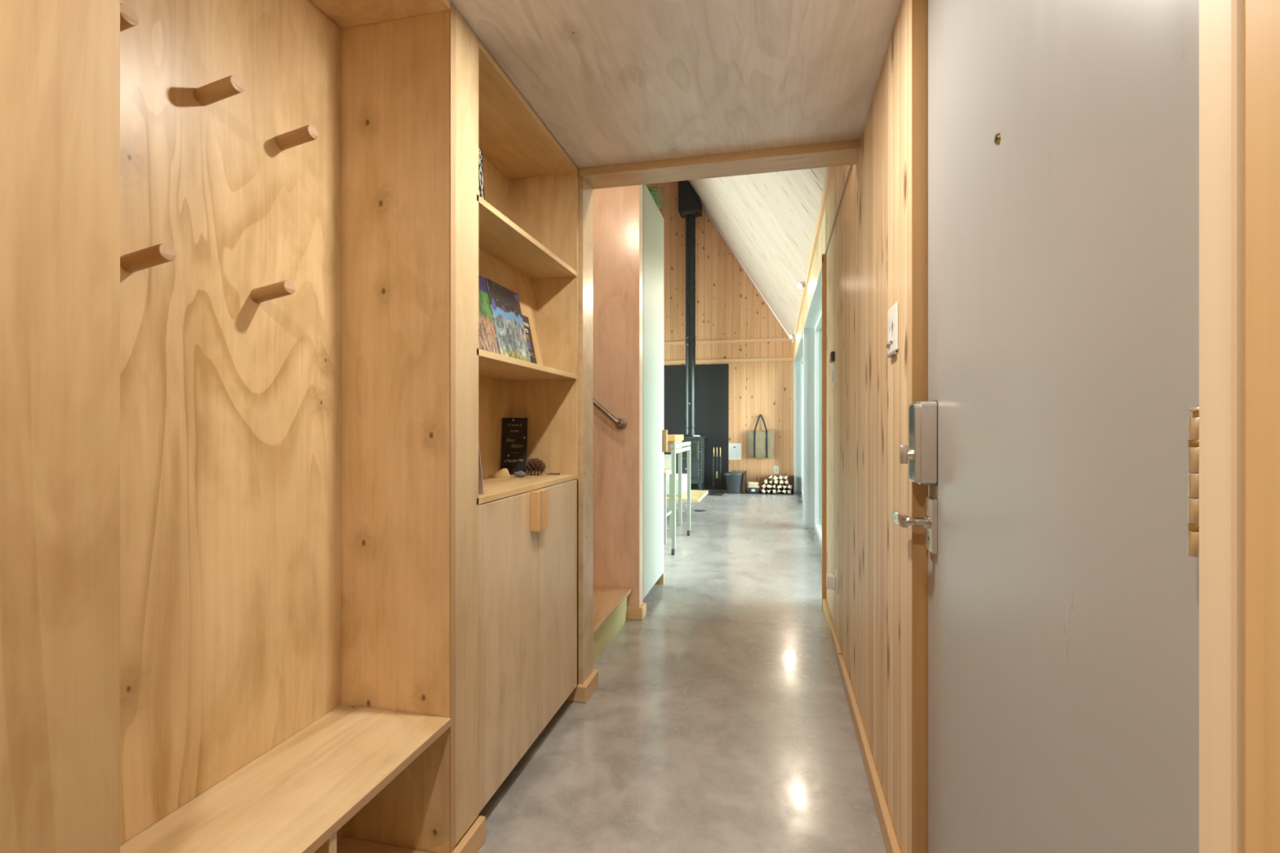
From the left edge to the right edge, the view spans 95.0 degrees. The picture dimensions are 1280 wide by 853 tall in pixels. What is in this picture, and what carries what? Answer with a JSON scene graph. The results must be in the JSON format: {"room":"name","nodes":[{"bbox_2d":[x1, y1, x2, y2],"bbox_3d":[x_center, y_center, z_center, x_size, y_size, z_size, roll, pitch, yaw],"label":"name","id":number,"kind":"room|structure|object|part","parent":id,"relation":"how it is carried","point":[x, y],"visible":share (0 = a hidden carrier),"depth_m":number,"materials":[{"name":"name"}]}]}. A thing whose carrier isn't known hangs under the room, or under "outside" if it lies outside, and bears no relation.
{"room":"entrance hallway","nodes":[
{"label":"entrance hallway","id":0,"kind":"room"},
{"bbox_2d":[0,0,119,852],"bbox_3d":[-1.116,0.035,-0.270,0.447,2.230,2.172,0,0,13],"label":"wall","id":1,"kind":"structure","parent":0,"point":[60,60],"depth_m":0.67,"materials":[{"name":"brown wood"}]},
{"bbox_2d":[592,184,642,607],"bbox_3d":[-1.167,-0.800,3.815,2.410,3.900,0.090,0,0,13],"label":"wall","id":2,"kind":"structure","parent":0,"point":[617,211],"depth_m":3.53,"materials":[{"name":"brown wood"}]},
{"bbox_2d":[592,397,626,429],"bbox_3d":[-0.649,-0.468,3.607,1.154,0.974,0.081,0,0,13],"label":"handrail","id":3,"kind":"object","parent":2,"relation":"attached to","point":[620,423],"visible":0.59,"depth_m":3.47,"materials":[{"name":"metal"}]},
{"bbox_3d":[-0.668,-0.482,3.587,1.126,0.946,0.033,0,0,13],"label":"rail","id":4,"kind":"part","parent":3,"relation":"part of","materials":[{"name":"metal"}]},
{"bbox_2d":[627,602,646,620],"bbox_3d":[-0.048,1.114,3.550,0.151,0.072,0.116,0,0,13],"label":"baseboard","id":5,"kind":"structure","parent":2,"relation":"attached to","point":[633,612],"depth_m":3.49,"materials":[{"name":"brown wood"}]},
{"bbox_2d":[455,489,886,852],"bbox_3d":[-1.124,1.210,4.980,5.670,0.120,12.400,0,0,13],"label":"floor","id":6,"kind":"structure","parent":0,"point":[717,720],"depth_m":2.22,"materials":[{"name":"concrete"}]},
{"bbox_2d":[120,704,451,852],"bbox_3d":[-0.732,0.945,1.151,0.342,0.411,0.769,0,0,13],"label":"bench","id":7,"kind":"object","parent":6,"relation":"on","point":[299,796],"visible":0.91,"depth_m":1.20,"materials":[{"name":"brown wood"}]},
{"bbox_3d":[-0.888,0.935,1.187,0.022,0.349,0.768,0,0,13],"label":"panel","id":8,"kind":"part","parent":7,"relation":"part of","materials":[{"name":"brown wood"}]},
{"bbox_2d":[340,2,578,852],"bbox_3d":[-0.520,0.036,2.008,0.369,2.227,0.993,0,0,13],"label":"tall cabinet","id":9,"kind":"object","parent":6,"relation":"on","point":[460,604],"visible":0.99,"depth_m":1.55,"materials":[{"name":"brown wood"}]},
{"bbox_3d":[-0.645,0.036,1.539,0.336,2.227,0.023,0,0,13],"label":"panel","id":10,"kind":"part","parent":9,"relation":"part of","materials":[{"name":"brown wood"}]},
{"bbox_2d":[451,815,485,852],"bbox_3d":[-0.457,1.116,1.546,0.020,0.068,0.176,0,0,13],"label":"baseboard","id":11,"kind":"structure","parent":9,"relation":"attached to","point":[472,842],"depth_m":1.57,"materials":[{"name":"brown wood"}]},
{"bbox_2d":[478,146,484,199],"bbox_3d":[-0.550,-0.773,1.811,0.051,0.264,0.222,0,0,13],"label":"book","id":12,"kind":"object","parent":9,"relation":"on","point":[481,181],"visible":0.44,"depth_m":1.90,"materials":[{"name":"paper"}]},
{"bbox_2d":[478,275,499,354],"bbox_3d":[-0.526,-0.359,1.879,0.063,0.287,0.226,0,0,13],"label":"magazine","id":13,"kind":"object","parent":9,"relation":"on","point":[487,341],"visible":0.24,"depth_m":1.94,"materials":[{"name":"paper"}]},
{"bbox_3d":[-0.682,-0.429,2.047,0.036,1.295,0.951,0,0,13],"label":"panel","id":14,"kind":"part","parent":9,"relation":"part of","materials":[{"name":"brown wood"}]},
{"bbox_2d":[485,277,530,362],"bbox_3d":[-0.469,-0.361,2.116,0.064,0.291,0.252,0,0,13],"label":"magazine","id":15,"kind":"object","parent":9,"relation":"on","point":[510,334],"visible":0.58,"depth_m":2.10,"materials":[{"name":"paper"}]},
{"bbox_3d":[-0.410,0.649,1.837,0.018,0.858,0.420,0,0,13],"label":"door","id":16,"kind":"part","parent":9,"relation":"part of","materials":[{"name":"brown wood"}]},
{"bbox_3d":[-0.504,-0.206,2.062,0.304,0.019,0.841,0,0,13],"label":"shelf","id":17,"kind":"part","parent":9,"relation":"part of","materials":[{"name":"brown wood"}]},
{"bbox_3d":[-0.504,-0.633,2.062,0.304,0.019,0.841,0,0,13],"label":"shelf","id":18,"kind":"part","parent":9,"relation":"part of","materials":[{"name":"brown wood"}]},
{"bbox_2d":[476,473,577,504],"bbox_3d":[-0.504,0.207,2.062,0.304,0.019,0.841,0,0,13],"label":"shelf","id":19,"kind":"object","parent":9,"relation":"on","point":[495,488],"depth_m":2.03,"materials":[{"name":"brown wood"}]},
{"bbox_2d":[478,443,484,494],"bbox_3d":[-0.561,0.051,1.697,0.204,0.294,0.070,0,0,13],"label":"leaflet","id":20,"kind":"object","parent":19,"relation":"on","point":[481,491],"visible":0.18,"depth_m":1.70,"materials":[{"name":"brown paper"}]},
{"bbox_2d":[488,468,511,477],"bbox_3d":[-0.548,0.181,2.293,0.080,0.034,0.028,0,0,-3],"label":"stone","id":21,"kind":"object","parent":19,"relation":"on","point":[504,473],"visible":1,"depth_m":2.28,"materials":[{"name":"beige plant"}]},
{"bbox_2d":[501,417,527,475],"bbox_3d":[-0.518,0.081,2.420,0.104,0.234,0.033,0,0,-1],"label":"chalkboard","id":22,"kind":"object","parent":19,"relation":"on","point":[514,430],"visible":0.99,"depth_m":2.42,"materials":[{"name":"black"}]},
{"bbox_2d":[513,471,525,477],"bbox_3d":[-0.470,0.185,2.289,0.053,0.025,0.028,0,0,13],"label":"stone","id":23,"kind":"object","parent":19,"relation":"on","point":[520,473],"visible":1,"depth_m":2.28,"materials":[{"name":"stone"}]},
{"bbox_2d":[524,457,546,475],"bbox_3d":[-0.422,0.162,2.381,0.078,0.071,0.075,0,0,13],"label":"pinecone","id":24,"kind":"object","parent":19,"relation":"on","point":[535,464],"visible":1,"depth_m":2.37,"materials":[{"name":"plant"}]},
{"bbox_2d":[546,472,559,475],"bbox_3d":[-0.354,0.194,2.394,0.057,0.008,0.010,0,0,-25],"label":"twig","id":25,"kind":"object","parent":19,"relation":"on","point":[551,473],"visible":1,"depth_m":2.39,"materials":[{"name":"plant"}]},
{"bbox_3d":[-0.503,-1.067,2.068,0.304,0.020,0.829,0,0,13],"label":"panel","id":26,"kind":"part","parent":9,"relation":"part of","materials":[{"name":"brown wood"}]},
{"bbox_2d":[521,314,537,364],"bbox_3d":[-0.442,-0.325,2.253,0.047,0.218,0.152,0,0,13],"label":"booklet","id":27,"kind":"object","parent":9,"relation":"on","point":[526,321],"visible":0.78,"depth_m":2.30,"materials":[{"name":"paper"}]},
{"bbox_2d":[525,334,531,349],"bbox_3d":[-0.435,-0.328,2.273,0.012,0.057,0.042,0,0,13],"label":"picture","id":28,"kind":"object","parent":27,"relation":"attached to","point":[528,337],"depth_m":2.29},
{"bbox_3d":[-0.351,0.286,1.985,0.029,0.134,0.034,0,0,13],"label":"handle","id":29,"kind":"part","parent":9,"relation":"part of","materials":[{"name":"brown wood"}]},
{"bbox_3d":[-0.343,0.286,2.019,0.029,0.134,0.033,0,0,13],"label":"handle","id":30,"kind":"part","parent":9,"relation":"part of","materials":[{"name":"brown wood"}]},
{"bbox_3d":[-0.425,0.003,2.486,0.340,2.159,0.019,0,0,13],"label":"panel","id":31,"kind":"part","parent":9,"relation":"part of","materials":[{"name":"brown wood"}]},
{"bbox_3d":[-0.336,0.286,2.050,0.029,0.134,0.023,0,0,13],"label":"handle","id":32,"kind":"part","parent":9,"relation":"part of","materials":[{"name":"brown wood"}]},
{"bbox_3d":[-0.314,0.649,2.251,0.018,0.858,0.424,0,0,13],"label":"door","id":33,"kind":"part","parent":9,"relation":"part of","materials":[{"name":"brown wood"}]},
{"bbox_2d":[592,585,631,664],"bbox_3d":[-1.135,0.410,3.286,2.020,1.480,0.923,0,0,13],"label":"staircase","id":34,"kind":"structure","parent":6,"relation":"on","point":[610,604],"depth_m":3.18,"materials":[{"name":"brown wood"}]},
{"bbox_2d":[642,184,667,599],"bbox_3d":[-0.185,-0.180,3.995,0.643,2.660,0.698,0,0,13],"label":"wall","id":35,"kind":"structure","parent":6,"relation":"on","point":[655,438],"depth_m":3.87,"materials":[{"name":"paint"}]},
{"bbox_3d":[-0.277,-0.225,3.668,0.611,2.570,0.020,0,0,13],"label":"panel","id":36,"kind":"part","parent":35,"relation":"part of","materials":[{"name":"laminate"}]},
{"bbox_2d":[645,184,669,213],"bbox_3d":[0.031,-1.590,4.099,0.362,0.160,0.427,0,0,-2],"label":"potted plant","id":37,"kind":"object","parent":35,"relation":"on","point":[650,188],"visible":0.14,"depth_m":4.09,"materials":[{"name":"green plant"}]},
{"bbox_3d":[-0.136,-0.180,4.332,0.588,2.660,0.018,0,0,13],"label":"panel","id":38,"kind":"part","parent":35,"relation":"part of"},
{"bbox_3d":[0.179,0.103,4.215,0.032,0.158,0.035,0,0,13],"label":"handle","id":39,"kind":"part","parent":35,"relation":"part of","materials":[{"name":"brown wood"}]},
{"bbox_2d":[663,454,671,544],"bbox_3d":[0.103,0.720,5.939,0.400,0.860,0.370,0,0,13],"label":"bar stool","id":40,"kind":"object","parent":6,"relation":"on","point":[667,458],"visible":0.3,"depth_m":5.79,"materials":[{"name":"green paint"}]},
{"bbox_3d":[0.245,0.818,5.732,0.028,0.665,0.028,0,0,13],"label":"leg","id":41,"kind":"part","parent":40,"relation":"part of","materials":[{"name":"green paint"}]},
{"bbox_3d":[0.103,0.445,5.939,0.390,0.020,0.360,0,0,13],"label":"seat","id":42,"kind":"part","parent":40,"relation":"part of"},
{"bbox_3d":[0.103,0.470,5.939,0.400,0.030,0.370,0,0,13],"label":"seat frame","id":43,"kind":"part","parent":40,"relation":"part of","materials":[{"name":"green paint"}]},
{"bbox_3d":[0.142,0.362,6.109,0.390,0.145,0.020,0,0,13],"label":"backrest","id":44,"kind":"part","parent":40,"relation":"part of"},
{"bbox_3d":[0.321,0.818,6.063,0.028,0.665,0.028,0,0,13],"label":"leg","id":45,"kind":"part","parent":40,"relation":"part of","materials":[{"name":"green paint"}]},
{"bbox_2d":[666,434,683,525],"bbox_3d":[-0.118,0.623,6.708,1.155,1.055,0.580,0,0,13],"label":"kitchen island","id":46,"kind":"object","parent":6,"relation":"on","point":[672,438],"visible":0.15,"depth_m":6.81,"materials":[{"name":"green paint"}]},
{"bbox_2d":[667,434,683,441],"bbox_3d":[-0.118,0.128,6.708,1.155,0.065,0.580,0,0,13],"label":"island countertop","id":47,"kind":"structure","parent":46,"relation":"on","point":[671,437],"depth_m":6.36,"materials":[{"name":"wood"}]},
{"bbox_3d":[0.466,0.715,6.830,0.038,0.870,0.036,0,0,13],"label":"leg","id":48,"kind":"part","parent":46,"relation":"part of","materials":[{"name":"green paint"}]},
{"bbox_2d":[671,441,690,555],"bbox_3d":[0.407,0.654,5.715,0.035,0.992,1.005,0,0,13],"label":"bar stool","id":49,"kind":"object","parent":6,"relation":"on","point":[673,451],"visible":1,"depth_m":5.25,"materials":[{"name":"green paint"}]},
{"bbox_3d":[0.302,0.652,5.257,0.035,0.885,0.040,0,0,13],"label":"leg","id":50,"kind":"part","parent":49,"relation":"part of","materials":[{"name":"green paint"}]},
{"bbox_3d":[0.409,0.176,5.720,0.035,0.037,0.990,0,0,13],"label":"rail","id":51,"kind":"part","parent":49,"relation":"part of","materials":[{"name":"metal"}]},
{"bbox_3d":[0.409,0.227,5.720,0.031,0.037,0.910,0,0,13],"label":"rail","id":52,"kind":"part","parent":49,"relation":"part of","materials":[{"name":"metal"}]},
{"bbox_3d":[0.515,0.652,6.182,0.035,0.885,0.040,0,0,13],"label":"leg","id":53,"kind":"part","parent":49,"relation":"part of","materials":[{"name":"green paint"}]},
{"bbox_2d":[666,473,707,502],"bbox_3d":[-0.241,0.750,7.568,2.128,0.800,0.960,0,0,13],"label":"sofa","id":54,"kind":"object","parent":6,"relation":"on","point":[695,495],"visible":0.06,"depth_m":7.16,"materials":[{"name":"fabric"}]},
{"bbox_2d":[666,473,687,496],"bbox_3d":[-0.290,0.737,7.641,1.800,0.224,0.720,0,0,13],"label":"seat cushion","id":55,"kind":"object","parent":54,"relation":"on","point":[684,476],"depth_m":7.19,"materials":[{"name":"fabric"}]},
{"bbox_2d":[675,435,706,490],"bbox_3d":[0.883,0.662,10.339,0.513,0.975,0.475,0,0,13],"label":"wood stove","id":56,"kind":"object","parent":6,"relation":"on","point":[697,446],"visible":0.62,"depth_m":10.12,"materials":[{"name":"metal"}]},
{"bbox_3d":[0.834,0.415,10.143,0.365,0.330,0.018,0,0,13],"label":"oven door","id":57,"kind":"part","parent":56,"relation":"part of","materials":[{"name":"metal"}]},
{"bbox_3d":[0.834,0.760,10.143,0.365,0.260,0.018,0,0,13],"label":"firebox door","id":58,"kind":"part","parent":56,"relation":"part of","materials":[{"name":"ceramic"}]},
{"bbox_3d":[0.831,0.415,10.132,0.315,0.270,0.004,0,0,13],"label":"door glass","id":59,"kind":"part","parent":56,"relation":"part of","materials":[{"name":"glass"}]},
{"bbox_2d":[684,214,695,436],"bbox_3d":[0.886,-1.788,10.333,0.191,3.924,0.185,0,0,-37],"label":"pipe","id":60,"kind":"object","parent":56,"relation":"on","point":[690,239],"visible":1,"depth_m":10.26,"materials":[{"name":"black metal"}]},
{"bbox_3d":[0.881,0.190,10.349,0.505,0.030,0.455,0,0,13],"label":"plate","id":61,"kind":"part","parent":56,"relation":"part of","materials":[{"name":"metal"}]},
{"bbox_2d":[707,492,724,495],"bbox_3d":[1.293,1.145,9.964,0.240,0.010,0.440,0,0,13],"label":"floor vent","id":62,"kind":"object","parent":6,"relation":"in","point":[710,493],"visible":1,"depth_m":9.91,"materials":[{"name":"metal"}]},
{"bbox_2d":[711,456,721,492],"bbox_3d":[1.354,0.839,10.340,0.170,0.621,0.120,0,0,13],"label":"stand","id":63,"kind":"object","parent":6,"relation":"on","point":[713,491],"visible":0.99,"depth_m":10.35,"materials":[{"name":"metal"}]},
{"bbox_2d":[712,447,714,484],"bbox_3d":[1.296,0.702,10.327,0.026,0.663,0.028,0,0,13],"label":"tool","id":64,"kind":"object","parent":63,"relation":"hanging from","point":[713,447],"visible":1,"depth_m":10.32,"materials":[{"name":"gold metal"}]},
{"bbox_2d":[715,447,718,478],"bbox_3d":[1.350,0.640,10.316,0.044,0.540,0.044,0,0,13],"label":"tool","id":65,"kind":"object","parent":63,"relation":"hanging from","point":[717,477],"visible":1,"depth_m":10.31,"materials":[{"name":"gold metal"}]},
{"bbox_2d":[719,447,721,479],"bbox_3d":[1.407,0.655,10.301,0.044,0.570,0.028,0,0,13],"label":"tool","id":66,"kind":"object","parent":63,"relation":"hanging from","point":[720,475],"visible":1,"depth_m":10.29,"materials":[{"name":"gold metal"}]},
{"bbox_2d":[724,470,744,493],"bbox_3d":[1.627,0.951,10.133,0.351,0.398,0.340,0,0,13],"label":"bucket","id":67,"kind":"object","parent":6,"relation":"on","point":[734,479],"visible":1,"depth_m":10.02,"materials":[{"name":"silver metal"}]},
{"bbox_3d":[1.627,0.795,10.133,0.340,0.046,0.340,0,0,13],"label":"lid","id":68,"kind":"part","parent":67,"relation":"part of","materials":[{"name":"metal"}]},
{"bbox_2d":[744,470,794,495],"bbox_3d":[2.230,0.960,10.128,0.816,0.380,0.420,0,0,13],"label":"rack","id":69,"kind":"object","parent":6,"relation":"on","point":[761,492],"visible":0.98,"depth_m":10.01,"materials":[{"name":"black metal"}]},
{"bbox_2d":[746,485,759,493],"bbox_3d":[1.970,1.079,10.187,0.200,0.116,0.262,0,0,13],"label":"box","id":70,"kind":"object","parent":69,"relation":"on","point":[749,490],"depth_m":10.06,"materials":[{"name":"metal"}]},
{"bbox_3d":[1.963,1.036,10.133,0.190,0.028,0.130,0,0,13],"label":"wood strip","id":71,"kind":"part","parent":70,"relation":"part of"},
{"bbox_3d":[1.959,1.005,10.139,0.160,0.028,0.120,0,0,13],"label":"wood strip","id":72,"kind":"object","parent":70,"relation":"on","visible":0},
{"bbox_2d":[747,481,758,484],"bbox_3d":[1.960,0.976,10.144,0.180,0.028,0.110,0,0,13],"label":"wood strip","id":73,"kind":"object","parent":72,"relation":"on","point":[748,482],"visible":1,"depth_m":10.10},
{"bbox_3d":[2.145,1.098,10.162,0.075,0.078,0.352,0,0,13],"label":"log","id":74,"kind":"object","parent":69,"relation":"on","visible":0},
{"bbox_2d":[761,482,766,488],"bbox_3d":[2.153,1.021,10.171,0.082,0.072,0.331,0,0,13],"label":"log","id":75,"kind":"object","parent":74,"relation":"on","point":[763,485],"visible":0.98,"depth_m":10.02,"materials":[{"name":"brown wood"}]},
{"bbox_2d":[449,0,902,168],"bbox_3d":[-0.258,-1.140,0.441,1.800,0.120,3.943,0,0,13],"label":"ceiling","id":76,"kind":"structure","parent":0,"point":[612,82],"depth_m":1.76,"materials":[{"name":"brown wood"}]},
{"bbox_2d":[578,149,859,684],"bbox_3d":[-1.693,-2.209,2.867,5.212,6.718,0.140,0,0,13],"label":"door frame","id":77,"kind":"structure","parent":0,"point":[587,184],"depth_m":2.47,"materials":[{"name":"brown wood"}]},
{"bbox_2d":[565,669,598,702],"bbox_3d":[-0.318,1.116,2.550,0.234,0.068,0.180,0,0,13],"label":"baseboard","id":78,"kind":"structure","parent":77,"relation":"attached to","point":[581,693],"depth_m":2.45,"materials":[{"name":"brown wood"}]},
{"bbox_2d":[578,138,860,177],"bbox_3d":[0.288,-1.063,2.332,1.112,0.034,0.012,0,0,13],"label":"trim","id":79,"kind":"structure","parent":77,"relation":"attached to","point":[851,144],"depth_m":2.32,"materials":[{"name":"brown wood"}]},
{"bbox_2d":[645,181,793,491],"bbox_3d":[0.314,-2.209,10.883,5.520,6.718,0.150,0,0,13],"label":"wall","id":80,"kind":"structure","parent":0,"point":[729,305],"depth_m":10.49,"materials":[{"name":"brown wood"}]},
{"bbox_2d":[663,364,728,489],"bbox_3d":[0.644,0.008,10.722,1.935,2.260,0.013,0,0,13],"label":"shield","id":81,"kind":"object","parent":80,"relation":"attached to","point":[712,380],"visible":0.34,"depth_m":10.59,"materials":[{"name":"black metal"}]},
{"bbox_2d":[663,337,791,345],"bbox_3d":[0.131,-1.526,10.837,5.182,0.056,0.022,0,0,13],"label":"trim","id":82,"kind":"structure","parent":80,"relation":"attached to","point":[767,340],"depth_m":10.47,"materials":[{"name":"brown wood"}]},
{"bbox_2d":[663,357,793,364],"bbox_3d":[0.145,-1.181,10.834,5.212,0.055,0.022,0,0,13],"label":"trim","id":83,"kind":"structure","parent":80,"relation":"attached to","point":[769,358],"depth_m":10.47,"materials":[{"name":"brown wood"}]},
{"bbox_2d":[728,443,741,459],"bbox_3d":[1.691,0.447,10.486,0.234,0.294,0.003,0,0,13],"label":"notice sheet","id":84,"kind":"object","parent":80,"relation":"attached to","point":[735,449],"visible":1,"depth_m":10.48,"materials":[{"name":"white paper"}]},
{"bbox_2d":[773,466,778,473],"bbox_3d":[2.398,0.762,10.320,0.094,0.139,0.008,0,0,13],"label":"power outlet","id":85,"kind":"object","parent":80,"relation":"attached to","point":[775,468],"visible":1,"depth_m":10.32,"materials":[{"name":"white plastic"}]},
{"bbox_2d":[793,361,800,493],"bbox_3d":[2.814,0.013,10.127,0.308,2.275,0.200,0,0,13],"label":"trim","id":86,"kind":"structure","parent":80,"relation":"attached to","point":[797,365],"depth_m":10.05,"materials":[{"name":"wood"}]},
{"bbox_3d":[2.126,-0.197,10.360,0.012,0.036,0.053,0,0,13],"label":"wall hook","id":87,"kind":"object","parent":80,"relation":"attached to","visible":0},
{"bbox_2d":[746,414,773,457],"bbox_3d":[2.122,0.169,10.332,0.465,0.761,0.118,0,0,13],"label":"tote bag","id":88,"kind":"object","parent":87,"relation":"hanging from","point":[760,443],"visible":1,"depth_m":10.29,"materials":[{"name":"fabric"}]},
{"bbox_3d":[2.126,-0.059,10.339,0.237,0.306,0.030,0,0,13],"label":"carry handle","id":89,"kind":"part","parent":88,"relation":"part of","materials":[{"name":"fabric"}]},
{"bbox_2d":[688,167,827,341],"bbox_3d":[0.693,-3.644,6.630,2.956,4.328,8.267,0,0,13],"label":"sloped ceiling","id":90,"kind":"structure","parent":0,"point":[767,220],"depth_m":6.51,"materials":[{"name":"wood"}]},
{"bbox_2d":[678,180,702,217],"bbox_3d":[0.887,-4.119,10.340,0.370,0.837,0.370,0,0,13],"label":"box","id":91,"kind":"object","parent":90,"relation":"hanging from","point":[689,202],"visible":0.78,"depth_m":10.17,"materials":[{"name":"black metal"}]},
{"bbox_2d":[793,0,1279,852],"bbox_3d":[1.466,-0.170,4.280,0.308,2.640,12.200,0,0,13],"label":"wall","id":92,"kind":"structure","parent":0,"point":[868,255],"depth_m":1.54,"materials":[{"name":"brown wood"}]},
{"bbox_2d":[797,281,804,288],"bbox_3d":[1.641,-1.433,5.937,0.090,0.081,0.068,0,0,-28],"label":"wall spotlight","id":93,"kind":"object","parent":92,"relation":"attached to","point":[801,285],"visible":0.91,"depth_m":5.92,"materials":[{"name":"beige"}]},
{"bbox_2d":[800,357,803,497],"bbox_3d":[2.421,0.013,8.380,0.090,2.275,3.380,0,0,13],"label":"window","id":94,"kind":"structure","parent":92,"relation":"in","point":[802,362],"depth_m":9.98,"materials":[{"name":"clear glass"}]},
{"bbox_2d":[803,327,814,528],"bbox_3d":[2.018,0.013,6.672,0.308,2.275,0.130,0,0,13],"label":"trim","id":95,"kind":"structure","parent":92,"relation":"attached to","point":[808,333],"depth_m":6.63,"materials":[{"name":"wood"}]},
{"bbox_2d":[794,253,825,361],"bbox_3d":[2.082,-1.119,6.950,0.306,0.014,6.720,0,0,13],"label":"window","id":96,"kind":"structure","parent":92,"relation":"attached to","point":[815,306],"depth_m":5.71,"materials":[{"name":"glass"}]},
{"bbox_2d":[792,166,835,346],"bbox_3d":[1.774,-1.445,6.304,0.042,0.080,8.117,0,0,13],"label":"trim","id":97,"kind":"structure","parent":92,"relation":"attached to","point":[828,176],"depth_m":4.26,"materials":[{"name":"brown wood"}]},
{"bbox_2d":[814,310,822,546],"bbox_3d":[1.681,0.013,5.175,0.090,2.275,2.940,0,0,13],"label":"window","id":98,"kind":"structure","parent":92,"relation":"in","point":[818,328],"depth_m":6.45,"materials":[{"name":"clear glass"}]},
{"bbox_3d":[1.843,0.015,5.881,0.008,2.170,1.390,0,0,13],"label":"pane","id":99,"kind":"part","parent":98,"relation":"part of","materials":[{"name":"clear glass"}]},
{"bbox_2d":[822,253,826,608],"bbox_3d":[1.161,0.032,3.703,0.026,2.236,0.022,0,0,13],"label":"trim","id":100,"kind":"structure","parent":92,"relation":"attached to","point":[824,255],"depth_m":3.69,"materials":[{"name":"brown wood"}]},
{"bbox_2d":[829,351,835,362],"bbox_3d":[1.049,-0.379,3.201,0.020,0.052,0.090,0,0,13],"label":"thermostat","id":101,"kind":"object","parent":92,"relation":"attached to","point":[832,355],"visible":1,"depth_m":3.16,"materials":[{"name":"plastic"}]},
{"bbox_2d":[831,362,835,387],"bbox_3d":[1.053,-0.279,3.195,0.010,0.127,0.120,0,0,13],"label":"wall switch","id":102,"kind":"object","parent":92,"relation":"attached to","point":[833,364],"visible":1,"depth_m":3.17,"materials":[{"name":"white plastic"}]},
{"bbox_2d":[835,568,837,594],"bbox_3d":[1.023,0.807,3.058,0.006,0.115,0.080,0,0,13],"label":"wall outlet","id":103,"kind":"object","parent":92,"relation":"attached to","point":[836,571],"visible":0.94,"depth_m":3.03,"materials":[{"name":"white plastic"}]},
{"bbox_2d":[826,573,835,589],"bbox_3d":[1.003,0.814,3.083,0.044,0.072,0.060,0,0,13],"label":"plug adapter","id":104,"kind":"object","parent":103,"relation":"attached to","point":[830,578],"visible":1,"depth_m":3.06,"materials":[{"name":"white plastic"}]},
{"bbox_2d":[825,164,852,253],"bbox_3d":[1.041,-1.094,3.025,0.056,0.016,1.397,0,0,13],"label":"trim","id":105,"kind":"structure","parent":92,"relation":"attached to","point":[851,166],"depth_m":2.88,"materials":[{"name":"brown wood"}]},
{"bbox_2d":[822,598,901,852],"bbox_3d":[0.896,1.116,2.538,0.020,0.068,2.368,0,0,13],"label":"baseboard","id":106,"kind":"structure","parent":92,"relation":"attached to","point":[889,836],"depth_m":1.98,"materials":[{"name":"brown wood"}]},
{"bbox_2d":[886,302,898,357],"bbox_3d":[0.680,-0.257,1.586,0.013,0.134,0.124,0,0,13],"label":"light switch","id":107,"kind":"object","parent":92,"relation":"attached to","point":[892,345],"visible":1,"depth_m":1.56,"materials":[{"name":"white plastic"}]},
{"bbox_2d":[911,0,928,852],"bbox_3d":[0.674,0.035,1.370,0.072,2.230,0.007,0,0,13],"label":"trim","id":108,"kind":"structure","parent":92,"relation":"attached to","point":[919,7],"depth_m":1.37,"materials":[{"name":"brown wood"}]},
{"bbox_2d":[892,0,1199,852],"bbox_3d":[0.556,0.057,0.936,0.114,2.174,0.972,0,0,13],"label":"door","id":109,"kind":"structure","parent":92,"relation":"in","point":[1054,442],"depth_m":0.72,"materials":[{"name":"grey metal"}]},
{"bbox_3d":[0.626,0.215,1.361,0.058,0.030,0.112,0,0,13],"label":"lever","id":110,"kind":"part","parent":109,"relation":"part of","materials":[{"name":"silver metal"}]},
{"bbox_3d":[0.651,0.219,1.312,0.012,0.118,0.067,0,0,13],"label":"lever plate","id":111,"kind":"part","parent":109,"relation":"part of","materials":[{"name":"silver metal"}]},
{"bbox_2d":[1199,0,1243,852],"bbox_3d":[0.451,0.035,0.414,0.076,2.230,0.036,0,0,13],"label":"trim","id":112,"kind":"structure","parent":92,"relation":"attached to","point":[1220,21],"depth_m":0.42,"materials":[{"name":"brown wood"}]},
{"bbox_3d":[-0.839,0.035,1.689,0.105,2.230,1.771,0,0,13],"label":"wall","id":113,"kind":"structure","parent":0,"visible":0},
{"bbox_2d":[120,0,341,844],"bbox_3d":[-0.845,-0.159,1.178,0.109,1.794,0.769,0,0,13],"label":"wall panel","id":114,"kind":"object","parent":113,"relation":"attached to","point":[230,110],"visible":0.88,"depth_m":1.23,"materials":[{"name":"brown wood"}]},
{"bbox_2d":[309,0,449,28],"bbox_3d":[-0.733,-1.069,1.152,0.339,0.021,0.769,0,0,13],"label":"canopy","id":115,"kind":"object","parent":113,"relation":"attached to","point":[344,13],"visible":0.8,"depth_m":1.49,"materials":[{"name":"brown wood"}]},
{"bbox_3d":[2.557,1.103,10.065,0.054,0.065,0.355,0,0,13],"label":"log","id":116,"kind":"object","parent":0,"visible":0},
{"bbox_2d":[786,483,791,488],"bbox_3d":[2.563,1.016,10.060,0.074,0.067,0.364,0,0,13],"label":"log","id":117,"kind":"object","parent":116,"relation":"on","point":[789,485],"visible":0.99,"depth_m":9.89,"materials":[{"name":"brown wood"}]},
{"bbox_3d":[2.310,1.018,10.128,0.062,0.066,0.344,0,0,13],"label":"log","id":118,"kind":"object","parent":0,"visible":0},
{"bbox_3d":[2.351,0.943,10.127,0.079,0.077,0.327,0,0,13],"label":"log","id":119,"kind":"object","parent":118,"relation":"on","visible":0},
{"bbox_2d":[773,474,777,479],"bbox_3d":[2.336,0.874,10.111,0.081,0.074,0.366,0,0,13],"label":"log","id":120,"kind":"object","parent":119,"relation":"on","point":[775,477],"visible":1,"depth_m":9.94,"materials":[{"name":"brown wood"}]}
]}

